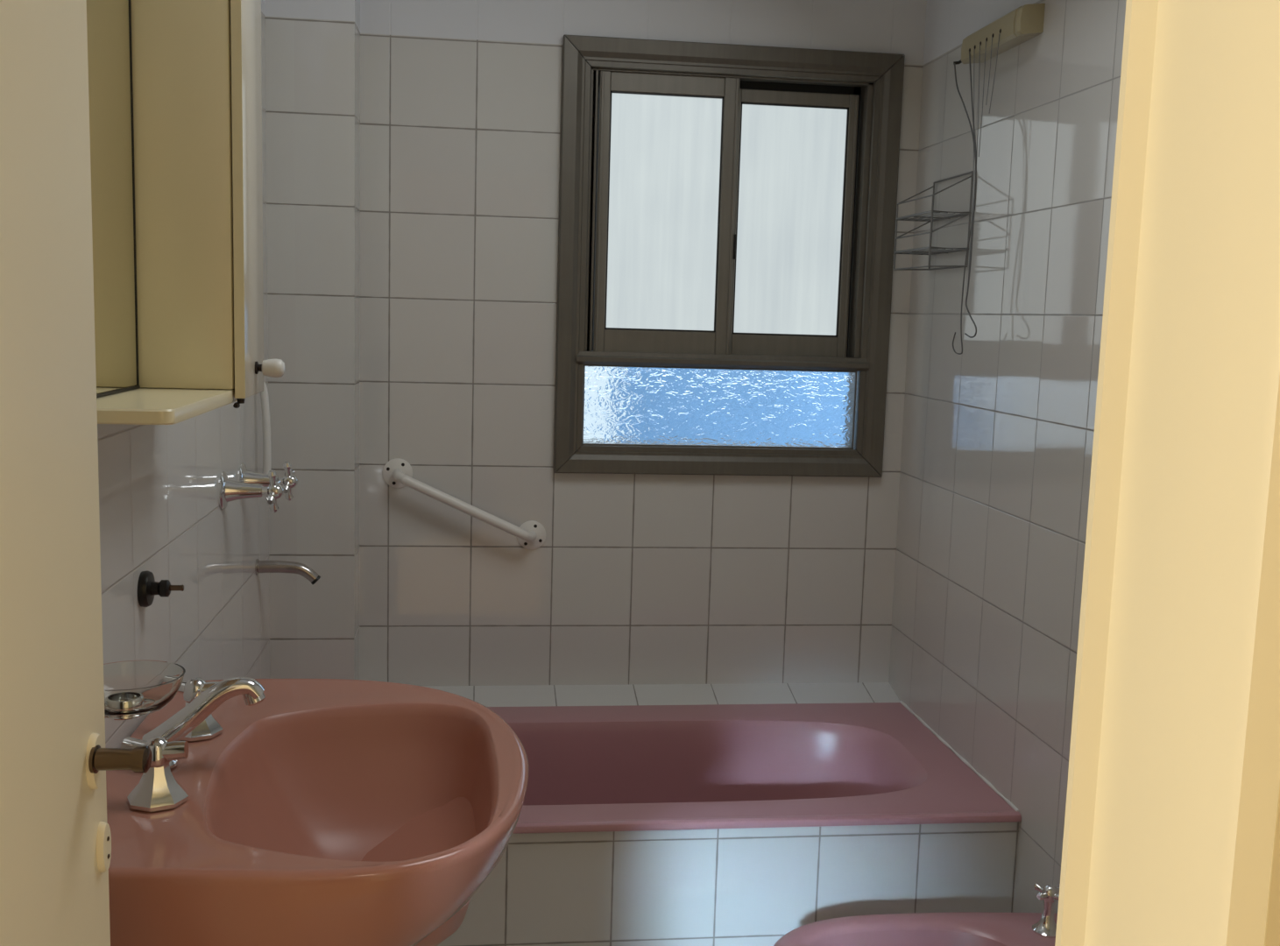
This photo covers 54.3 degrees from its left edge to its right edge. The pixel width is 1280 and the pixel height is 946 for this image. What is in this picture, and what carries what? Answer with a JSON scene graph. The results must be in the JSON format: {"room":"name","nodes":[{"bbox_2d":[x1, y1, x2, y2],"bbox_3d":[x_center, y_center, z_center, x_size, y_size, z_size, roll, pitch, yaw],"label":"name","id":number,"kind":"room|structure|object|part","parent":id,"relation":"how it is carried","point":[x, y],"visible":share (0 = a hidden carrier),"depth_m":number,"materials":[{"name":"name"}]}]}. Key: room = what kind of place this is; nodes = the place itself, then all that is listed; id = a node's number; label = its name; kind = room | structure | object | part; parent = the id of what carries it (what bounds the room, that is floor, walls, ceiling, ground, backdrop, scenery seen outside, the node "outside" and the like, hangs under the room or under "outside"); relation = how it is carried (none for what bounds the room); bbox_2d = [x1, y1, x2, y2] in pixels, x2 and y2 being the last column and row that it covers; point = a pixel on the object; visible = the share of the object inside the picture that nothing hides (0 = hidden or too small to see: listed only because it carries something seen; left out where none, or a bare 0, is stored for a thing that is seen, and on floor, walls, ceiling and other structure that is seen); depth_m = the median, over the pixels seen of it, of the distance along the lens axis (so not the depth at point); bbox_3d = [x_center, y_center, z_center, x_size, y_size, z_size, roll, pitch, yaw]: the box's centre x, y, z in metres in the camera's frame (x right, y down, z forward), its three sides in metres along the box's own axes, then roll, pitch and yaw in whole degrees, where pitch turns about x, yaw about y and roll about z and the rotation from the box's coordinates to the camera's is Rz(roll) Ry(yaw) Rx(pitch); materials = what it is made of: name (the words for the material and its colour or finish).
{"room":"bathroom","nodes":[
{"label":"bathroom","id":0,"kind":"room"},
{"bbox_2d":[97,0,270,748],"bbox_3d":[-0.766,-0.083,1.647,0.140,2.620,2.640,1,7,-7],"label":"wall","id":1,"kind":"structure","parent":0,"point":[160,512],"depth_m":2.09,"materials":[{"name":"tile"}]},
{"bbox_2d":[103,660,185,720],"bbox_3d":[-0.608,0.274,1.469,0.139,0.076,0.125,1,7,-7],"label":"soap dish","id":2,"kind":"object","parent":1,"relation":"attached to","point":[132,689],"visible":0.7,"depth_m":1.47,"materials":[{"name":"clear glass"}]},
{"bbox_2d":[137,570,183,607],"bbox_3d":[-0.690,0.168,1.805,0.058,0.053,0.053,1,7,-7],"label":"valve","id":3,"kind":"object","parent":1,"relation":"attached to","point":[148,588],"visible":1,"depth_m":1.79,"materials":[{"name":"black metal"}]},
{"bbox_2d":[86,0,284,424],"bbox_3d":[-0.579,-0.537,1.567,0.200,0.927,0.503,1,7,-7],"label":"medicine cabinet","id":4,"kind":"object","parent":1,"relation":"attached to","point":[175,86],"visible":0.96,"depth_m":1.67,"materials":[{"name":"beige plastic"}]},
{"bbox_2d":[86,0,140,397],"bbox_3d":[-0.651,-0.539,1.478,0.007,0.898,0.343,1,7,-7],"label":"mirror","id":5,"kind":"object","parent":4,"relation":"on","point":[113,26],"depth_m":1.59,"materials":[{"name":"silver mirror"}]},
{"bbox_2d":[96,388,237,424],"bbox_3d":[-0.621,-0.095,1.621,0.142,0.017,0.500,1,7,-7],"label":"shelf","id":6,"kind":"object","parent":4,"relation":"attached to","point":[114,406],"depth_m":1.49,"materials":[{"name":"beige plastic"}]},
{"bbox_3d":[-0.549,-0.564,1.743,0.014,0.910,0.158,1,7,-7],"label":"door","id":7,"kind":"part","parent":4,"relation":"part of","materials":[{"name":"plastic"}]},
{"bbox_3d":[-0.550,-0.152,1.802,0.010,0.018,0.018,1,7,-7],"label":"knob","id":8,"kind":"part","parent":4,"relation":"part of","materials":[{"name":"black plastic"}]},
{"bbox_3d":[-0.530,-0.152,1.805,0.032,0.028,0.028,1,7,-7],"label":"knob","id":9,"kind":"part","parent":4,"relation":"part of","materials":[{"name":"white plastic"}]},
{"bbox_2d":[218,469,283,512],"bbox_3d":[-0.731,0.034,2.358,0.114,0.084,0.084,1,7,-7],"label":"tap","id":10,"kind":"object","parent":1,"relation":"attached to","point":[229,491],"visible":1,"depth_m":2.34,"materials":[{"name":"silver metal"}]},
{"bbox_3d":[-0.695,0.034,2.362,0.042,0.084,0.084,1,7,-7],"label":"cross handle","id":11,"kind":"part","parent":10,"relation":"part of","materials":[{"name":"silver metal"}]},
{"bbox_2d":[259,381,271,473],"bbox_3d":[-0.810,-0.083,2.678,0.036,0.255,0.032,1,7,-7],"label":"pipe","id":12,"kind":"object","parent":1,"relation":"attached to","point":[264,395],"visible":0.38,"depth_m":2.67,"materials":[{"name":"white plastic"}]},
{"bbox_2d":[237,461,298,501],"bbox_3d":[-0.754,0.016,2.540,0.114,0.084,0.084,1,7,-7],"label":"tap","id":13,"kind":"object","parent":1,"relation":"attached to","point":[289,481],"visible":0.8,"depth_m":2.53,"materials":[{"name":"silver metal"}]},
{"bbox_3d":[-0.719,0.017,2.545,0.042,0.084,0.084,1,7,-7],"label":"cross handle","id":14,"kind":"part","parent":13,"relation":"part of","materials":[{"name":"silver metal"}]},
{"bbox_2d":[254,558,320,584],"bbox_3d":[-0.771,0.217,2.737,0.138,0.057,0.036,1,7,-7],"label":"spout","id":15,"kind":"object","parent":1,"relation":"attached to","point":[302,569],"visible":1,"depth_m":2.73,"materials":[{"name":"silver metal"}]},
{"bbox_2d":[264,0,360,679],"bbox_3d":[-0.758,-0.242,2.908,0.193,2.620,0.120,1,7,-7],"label":"wall pillar","id":16,"kind":"structure","parent":0,"point":[313,46],"depth_m":2.84,"materials":[{"name":"tile"}]},
{"bbox_2d":[359,0,926,685],"bbox_3d":[-0.064,-0.250,3.126,2.100,2.620,0.140,1,7,-7],"label":"wall","id":17,"kind":"structure","parent":0,"point":[633,578],"depth_m":3.04,"materials":[{"name":"tile"}]},
{"bbox_2d":[382,458,545,549],"bbox_3d":[-0.423,0.081,3.022,0.398,0.222,0.063,1,7,-7],"label":"grab bar","id":18,"kind":"object","parent":17,"relation":"attached to","point":[397,473],"visible":1,"depth_m":3.01,"materials":[{"name":"white metal"}]},
{"bbox_2d":[421,682,899,707],"bbox_3d":[-0.017,0.572,3.116,1.351,0.057,0.104,1,7,-7],"label":"ledge","id":19,"kind":"object","parent":17,"relation":"attached to","point":[528,696],"visible":0.41,"depth_m":3.13,"materials":[{"name":"tile"}]},
{"bbox_2d":[553,34,905,477],"bbox_3d":[0.210,-0.515,3.089,0.828,1.035,0.114,1,7,-7],"label":"window","id":20,"kind":"structure","parent":17,"relation":"in","point":[727,214],"depth_m":3.07,"materials":[{"name":"metal"}]},
{"bbox_3d":[0.057,-0.631,3.037,0.276,0.564,0.004,1,7,-7],"label":"pane","id":21,"kind":"part","parent":20,"relation":"part of","materials":[{"name":"grey glass"}]},
{"bbox_3d":[0.063,-0.625,3.035,0.339,0.671,0.026,1,7,-7],"label":"sash","id":22,"kind":"part","parent":20,"relation":"part of","materials":[{"name":"metal"}]},
{"bbox_3d":[0.201,-0.162,3.109,0.701,0.206,0.006,1,7,-7],"label":"pane","id":23,"kind":"part","parent":20,"relation":"part of","materials":[{"name":"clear glass"}]},
{"bbox_3d":[0.372,-0.626,3.108,0.272,0.563,0.004,1,7,-7],"label":"pane","id":24,"kind":"part","parent":20,"relation":"part of","materials":[{"name":"grey glass"}]},
{"bbox_3d":[0.365,-0.615,3.106,0.336,0.650,0.026,1,7,-7],"label":"sash","id":25,"kind":"part","parent":20,"relation":"part of","materials":[{"name":"metal"}]},
{"bbox_2d":[436,821,1019,945],"bbox_3d":[-0.027,0.918,2.401,1.544,0.490,0.027,1,7,-7],"label":"tiled surround","id":26,"kind":"structure","parent":0,"point":[754,887],"depth_m":2.40,"materials":[{"name":"tile"}]},
{"bbox_2d":[888,0,1126,913],"bbox_3d":[0.904,-0.060,1.861,0.140,2.620,2.640,1,7,-7],"label":"wall","id":27,"kind":"structure","parent":0,"point":[997,443],"depth_m":2.53,"materials":[{"name":"tile"}]},
{"bbox_2d":[893,170,973,270],"bbox_3d":[0.665,-0.571,2.844,0.092,0.210,0.240,1,7,-7],"label":"wire rack","id":28,"kind":"object","parent":27,"relation":"attached to","point":[929,219],"visible":1,"depth_m":2.81,"materials":[{"name":"metal"}]},
{"bbox_3d":[0.663,-0.543,2.847,0.089,0.155,0.239,1,7,-7],"label":"frame","id":29,"kind":"part","parent":28,"relation":"part of","materials":[{"name":"plastic"}]},
{"bbox_3d":[0.664,-0.547,2.847,0.089,0.079,0.238,1,7,-7],"label":"guard rail","id":30,"kind":"part","parent":28,"relation":"part of","materials":[{"name":"plastic"}]},
{"bbox_3d":[0.666,-0.626,2.837,0.089,0.081,0.238,1,7,-7],"label":"guard rail","id":31,"kind":"part","parent":28,"relation":"part of","materials":[{"name":"plastic"}]},
{"bbox_3d":[0.708,-0.571,2.849,0.004,0.207,0.239,1,7,-7],"label":"frame","id":32,"kind":"part","parent":28,"relation":"part of","materials":[{"name":"plastic"}]},
{"bbox_2d":[952,3,1045,354],"bbox_3d":[0.718,-0.586,2.587,0.058,0.680,0.319,1,7,-7],"label":"clothesline","id":33,"kind":"object","parent":27,"relation":"attached to","point":[1024,23],"visible":1,"depth_m":2.55,"materials":[{"name":"beige plastic"}]},
{"bbox_3d":[0.688,-0.568,2.623,0.007,0.635,0.089,1,7,-7],"label":"cord","id":34,"kind":"part","parent":33,"relation":"part of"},
{"bbox_3d":[0.685,-0.582,2.630,0.003,0.587,0.216,1,7,-7],"label":"cord","id":35,"kind":"part","parent":33,"relation":"part of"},
{"bbox_3d":[0.691,-0.630,2.605,0.002,0.509,0.053,1,7,-5],"label":"cord","id":36,"kind":"part","parent":33,"relation":"part of","materials":[{"name":"fabric"}]},
{"bbox_3d":[0.697,-0.727,2.575,0.002,0.311,0.030,1,7,-7],"label":"cord","id":37,"kind":"part","parent":33,"relation":"part of","materials":[{"name":"fabric"}]},
{"bbox_3d":[0.700,-0.765,2.550,0.002,0.231,0.005,1,7,-7],"label":"cord","id":38,"kind":"part","parent":33,"relation":"part of","materials":[{"name":"fabric"}]},
{"bbox_3d":[0.705,-0.811,2.518,0.002,0.131,0.010,0,7,-14],"label":"cord","id":39,"kind":"part","parent":33,"relation":"part of","materials":[{"name":"fabric"}]},
{"bbox_3d":[0.708,-0.797,2.493,0.002,0.151,0.028,0,7,-9],"label":"cord","id":40,"kind":"part","parent":33,"relation":"part of","materials":[{"name":"fabric"}]},
{"bbox_2d":[1265,799,1279,945],"bbox_3d":[-1.262,0.070,0.326,4.822,2.620,0.108,1,7,-7],"label":"wall","id":41,"kind":"structure","parent":0,"point":[1273,927],"depth_m":0.48,"materials":[{"name":"beige paint"}]},
{"bbox_2d":[0,0,152,945],"bbox_3d":[-0.466,0.325,0.843,0.088,2.008,0.641,1,7,-4],"label":"door","id":42,"kind":"structure","parent":41,"relation":"in","point":[55,836],"depth_m":1.01,"materials":[{"name":"beige paint"}]},
{"bbox_3d":[-0.489,0.259,1.122,0.007,0.052,0.032,1,7,-4],"label":"handle plate","id":43,"kind":"part","parent":42,"relation":"part of","materials":[{"name":"beige paint"}]},
{"bbox_3d":[-0.492,0.344,1.146,0.007,0.048,0.022,1,7,-4],"label":"keyhole plate","id":44,"kind":"part","parent":42,"relation":"part of","materials":[{"name":"beige paint"}]},
{"bbox_3d":[-0.463,0.256,1.115,0.048,0.025,0.025,1,7,-4],"label":"handle","id":45,"kind":"part","parent":42,"relation":"part of","materials":[{"name":"metal"}]},
{"bbox_2d":[1054,0,1279,945],"bbox_3d":[-0.130,0.353,0.505,0.740,2.080,0.108,1,7,-7],"label":"door frame","id":46,"kind":"structure","parent":41,"relation":"attached to","point":[1173,793],"depth_m":0.50,"materials":[{"name":"beige paint"}]},
{"bbox_3d":[0.020,1.268,1.994,1.824,0.100,2.780,1,7,-7],"label":"floor","id":47,"kind":"structure","parent":0,"visible":0},
{"bbox_2d":[106,678,528,945],"bbox_3d":[-0.439,0.804,1.724,0.551,0.861,0.726,1,7,-7],"label":"washbasin","id":48,"kind":"object","parent":47,"relation":"on","point":[321,812],"visible":0.88,"depth_m":1.66,"materials":[{"name":"ceramic"}]},
{"bbox_2d":[121,676,265,812],"bbox_3d":[-0.572,0.323,1.620,0.162,0.114,0.316,1,7,-7],"label":"faucet","id":49,"kind":"object","parent":48,"relation":"on","point":[157,789],"visible":0.94,"depth_m":1.60,"materials":[{"name":"silver metal"}]},
{"bbox_3d":[-0.584,0.333,1.497,0.081,0.033,0.035,3,7,7],"label":"handle","id":50,"kind":"part","parent":49,"relation":"part of","materials":[{"name":"silver metal"}]},
{"bbox_3d":[-0.623,0.301,1.737,0.081,0.033,0.035,3,7,7],"label":"handle","id":51,"kind":"part","parent":49,"relation":"part of","materials":[{"name":"silver metal"}]},
{"bbox_3d":[-0.572,0.323,1.619,0.162,0.114,0.056,1,7,-7],"label":"spout","id":52,"kind":"part","parent":49,"relation":"part of","materials":[{"name":"silver metal"}]},
{"bbox_3d":[-0.373,0.488,1.641,0.368,0.204,0.558,1,7,-7],"label":"bowl","id":53,"kind":"part","parent":48,"relation":"part of","materials":[{"name":"ceramic"}]},
{"bbox_2d":[487,702,1021,834],"bbox_3d":[-0.067,0.797,2.721,1.542,0.371,0.716,1,7,-7],"label":"bathtub","id":54,"kind":"object","parent":47,"relation":"on","point":[704,767],"visible":0.45,"depth_m":2.94,"materials":[{"name":"ceramic"}]},
{"bbox_2d":[508,721,927,806],"bbox_3d":[-0.056,0.799,2.718,1.324,0.366,0.494,1,7,-7],"label":"basin","id":55,"kind":"object","parent":54,"relation":"in","point":[571,763],"depth_m":2.95,"materials":[{"name":"ceramic"}]},
{"bbox_2d":[899,700,1018,812],"bbox_3d":[0.702,0.622,2.804,0.009,0.010,0.700,1,7,-7],"label":"sealant","id":56,"kind":"structure","parent":54,"relation":"on","point":[905,705],"depth_m":2.73,"materials":[{"name":"plastic"}]},
{"bbox_2d":[773,912,1057,945],"bbox_3d":[0.494,1.015,2.107,0.577,0.402,0.360,1,7,-7],"label":"bidet","id":57,"kind":"object","parent":47,"relation":"on","point":[956,929],"visible":0.94,"depth_m":2.21,"materials":[{"name":"ceramic"}]},
{"bbox_2d":[807,930,1007,945],"bbox_3d":[0.462,0.897,2.087,0.396,0.139,0.266,1,7,-7],"label":"bowl","id":58,"kind":"object","parent":57,"relation":"on","point":[815,937],"depth_m":2.20,"materials":[{"name":"ceramic"}]},
{"bbox_2d":[1032,883,1059,938],"bbox_3d":[0.719,0.766,2.194,0.052,0.086,0.052,3,7,13],"label":"tap","id":59,"kind":"object","parent":57,"relation":"on","point":[1046,927],"visible":0.9,"depth_m":2.19,"materials":[{"name":"silver metal"}]},
{"bbox_3d":[0.720,0.738,2.191,0.050,0.030,0.050,3,7,9],"label":"cross handle","id":60,"kind":"part","parent":59,"relation":"part of","materials":[{"name":"silver metal"}]}
]}

